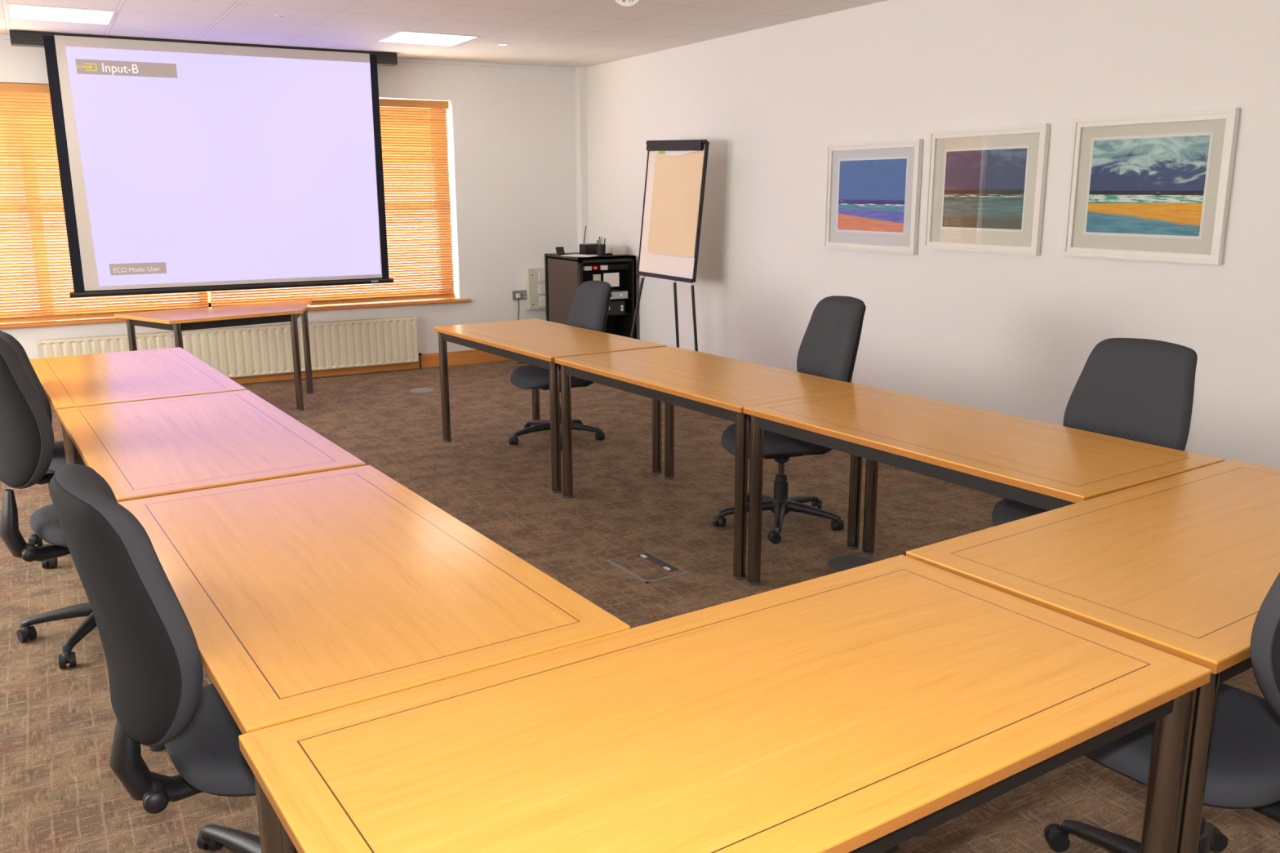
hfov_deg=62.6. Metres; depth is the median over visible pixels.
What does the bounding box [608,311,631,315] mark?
shelf
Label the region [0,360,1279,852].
floor
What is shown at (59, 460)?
office chair
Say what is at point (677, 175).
pad
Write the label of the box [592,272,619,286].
control plate
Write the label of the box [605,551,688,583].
box
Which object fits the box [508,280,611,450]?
office chair
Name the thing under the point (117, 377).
meeting table
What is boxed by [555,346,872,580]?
meeting table
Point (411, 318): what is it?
grille
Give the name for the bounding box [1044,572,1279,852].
office chair
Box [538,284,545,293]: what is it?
switch plate
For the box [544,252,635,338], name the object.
base cabinet
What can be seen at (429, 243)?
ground
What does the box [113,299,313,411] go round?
table
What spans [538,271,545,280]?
switch plate
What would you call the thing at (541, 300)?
switch plate
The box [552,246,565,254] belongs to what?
timer
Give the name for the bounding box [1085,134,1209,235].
painting
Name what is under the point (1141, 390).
office chair
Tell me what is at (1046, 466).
meeting table
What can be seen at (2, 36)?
trim
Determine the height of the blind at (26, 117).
1.716 m
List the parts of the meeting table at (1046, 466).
leg, leg, rail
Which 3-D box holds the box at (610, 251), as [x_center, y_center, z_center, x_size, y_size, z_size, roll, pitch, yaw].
[-0.234,-1.532,9.179,0.180,0.070,0.160,-7,15,-29]
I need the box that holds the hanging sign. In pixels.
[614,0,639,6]
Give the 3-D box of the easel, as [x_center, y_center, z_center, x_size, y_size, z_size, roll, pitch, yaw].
[0.212,-1.214,8.091,0.800,1.929,0.261,11,17,41]
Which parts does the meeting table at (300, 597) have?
leg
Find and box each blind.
[0,82,208,323]
[209,98,454,306]
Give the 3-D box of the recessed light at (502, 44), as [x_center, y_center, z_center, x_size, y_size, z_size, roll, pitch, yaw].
[-1.047,-2.918,8.038,0.114,0.006,0.114,-7,15,-29]
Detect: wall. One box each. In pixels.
[0,39,577,359]
[586,0,1279,469]
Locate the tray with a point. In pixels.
(681, 276)
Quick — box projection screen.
[8,30,397,297]
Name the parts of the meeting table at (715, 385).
leg, rail, leg, leg, leg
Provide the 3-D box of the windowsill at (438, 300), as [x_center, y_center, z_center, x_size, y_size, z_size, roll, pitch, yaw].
[-3.437,-0.928,8.610,4.255,0.027,0.250,-7,15,-29]
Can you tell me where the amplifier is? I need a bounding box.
[608,299,625,315]
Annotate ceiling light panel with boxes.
[6,3,115,24]
[377,30,479,46]
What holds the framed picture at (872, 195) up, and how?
attached to the wall at (1007, 334)
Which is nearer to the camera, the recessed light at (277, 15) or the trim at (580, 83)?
the recessed light at (277, 15)
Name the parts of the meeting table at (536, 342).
leg, rail, leg, leg, leg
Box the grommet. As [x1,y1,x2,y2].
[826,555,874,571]
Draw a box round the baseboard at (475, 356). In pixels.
[48,349,512,399]
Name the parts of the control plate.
plate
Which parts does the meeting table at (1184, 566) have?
leg, rail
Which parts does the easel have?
leg, board frame, leg, leg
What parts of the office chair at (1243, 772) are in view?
arm, seat, arm, backrest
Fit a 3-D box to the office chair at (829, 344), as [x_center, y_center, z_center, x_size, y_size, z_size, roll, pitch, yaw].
[0.671,-0.066,4.946,0.685,1.069,0.615,-4,13,-16]
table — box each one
[29,346,247,498]
[56,390,365,502]
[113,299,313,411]
[117,465,630,852]
[238,555,1211,852]
[433,318,666,493]
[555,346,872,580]
[743,387,1224,586]
[906,459,1279,852]
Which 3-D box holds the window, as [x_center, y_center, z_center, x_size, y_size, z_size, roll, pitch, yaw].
[-3.520,-1.809,8.535,4.095,1.730,0.070,-7,15,-29]
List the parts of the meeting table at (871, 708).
leg, rail, leg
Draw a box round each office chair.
[0,329,86,568]
[0,337,97,668]
[49,463,261,852]
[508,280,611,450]
[712,295,866,543]
[991,337,1197,526]
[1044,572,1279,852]
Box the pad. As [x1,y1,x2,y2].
[647,149,704,257]
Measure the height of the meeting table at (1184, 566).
0.730 m
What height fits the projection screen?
1.844 m
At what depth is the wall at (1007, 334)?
5.91 m
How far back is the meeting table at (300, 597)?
2.22 m
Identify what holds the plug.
attached to the wall socket at (523, 293)
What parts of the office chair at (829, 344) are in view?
arm, arm, seat, arm, arm, arm, backrest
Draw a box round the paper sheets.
[560,253,598,257]
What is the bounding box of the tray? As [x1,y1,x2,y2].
[635,271,693,283]
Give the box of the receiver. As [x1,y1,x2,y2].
[579,225,597,254]
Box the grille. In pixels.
[37,315,415,341]
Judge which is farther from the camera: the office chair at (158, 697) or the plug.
the plug
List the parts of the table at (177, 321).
leg, rail, leg, rail, leg, leg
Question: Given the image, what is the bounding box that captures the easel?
[629,139,709,351]
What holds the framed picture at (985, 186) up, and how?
attached to the wall at (1007, 334)
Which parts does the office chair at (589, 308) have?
arm, arm, seat, arm, arm, arm, backrest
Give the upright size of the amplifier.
0.115 m
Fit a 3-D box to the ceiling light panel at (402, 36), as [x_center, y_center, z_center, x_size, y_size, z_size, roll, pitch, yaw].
[-1.556,-2.844,7.718,0.584,0.006,0.584,-7,15,-29]
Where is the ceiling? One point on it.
(571, 33)
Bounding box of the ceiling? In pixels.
[0,0,886,67]
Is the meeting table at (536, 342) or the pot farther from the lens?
the pot
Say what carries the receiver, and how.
on the base cabinet
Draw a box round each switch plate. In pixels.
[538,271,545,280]
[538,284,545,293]
[538,297,546,306]
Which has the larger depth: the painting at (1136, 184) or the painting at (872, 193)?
the painting at (872, 193)
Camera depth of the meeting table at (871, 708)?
1.67 m
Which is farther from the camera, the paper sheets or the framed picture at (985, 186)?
the paper sheets
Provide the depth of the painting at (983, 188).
5.73 m
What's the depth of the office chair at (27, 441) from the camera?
3.42 m
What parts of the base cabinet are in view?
panel, plate, power strip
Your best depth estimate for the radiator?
8.71 m
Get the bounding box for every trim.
[0,34,575,71]
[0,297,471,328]
[574,66,588,252]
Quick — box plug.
[515,293,524,363]
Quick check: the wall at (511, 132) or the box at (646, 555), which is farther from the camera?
the wall at (511, 132)
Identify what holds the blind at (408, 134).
attached to the window
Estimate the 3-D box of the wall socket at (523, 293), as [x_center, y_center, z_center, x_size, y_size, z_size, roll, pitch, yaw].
[-1.116,-1.223,9.788,0.146,0.086,0.023,-7,15,-29]
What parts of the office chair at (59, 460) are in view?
backrest, arm, seat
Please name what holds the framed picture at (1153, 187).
attached to the wall at (1007, 334)
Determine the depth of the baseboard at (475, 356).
9.35 m
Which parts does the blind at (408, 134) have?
rail, ladder cord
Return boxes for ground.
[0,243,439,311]
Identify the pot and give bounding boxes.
[596,244,605,256]
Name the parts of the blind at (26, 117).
rail, ladder cord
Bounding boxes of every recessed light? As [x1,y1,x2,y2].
[275,13,293,17]
[495,43,510,45]
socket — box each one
[409,387,434,392]
[511,289,526,300]
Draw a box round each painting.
[837,158,906,232]
[942,147,1026,229]
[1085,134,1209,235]
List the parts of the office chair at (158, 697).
backrest, tilt knob, seat, arm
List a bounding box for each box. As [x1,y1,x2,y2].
[525,267,546,310]
[605,246,626,255]
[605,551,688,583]
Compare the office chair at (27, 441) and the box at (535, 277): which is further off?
the box at (535, 277)
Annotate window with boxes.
[2,106,450,317]
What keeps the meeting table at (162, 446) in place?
on the floor
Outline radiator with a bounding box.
[36,315,422,377]
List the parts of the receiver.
casing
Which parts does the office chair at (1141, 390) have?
seat, backrest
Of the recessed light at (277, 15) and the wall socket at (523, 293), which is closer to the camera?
the recessed light at (277, 15)
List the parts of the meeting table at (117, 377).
leg, leg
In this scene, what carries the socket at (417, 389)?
on the floor
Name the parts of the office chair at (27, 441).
backrest, tilt knob, seat, arm, arm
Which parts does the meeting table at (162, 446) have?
leg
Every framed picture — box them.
[822,138,923,254]
[922,123,1050,255]
[1062,107,1239,265]

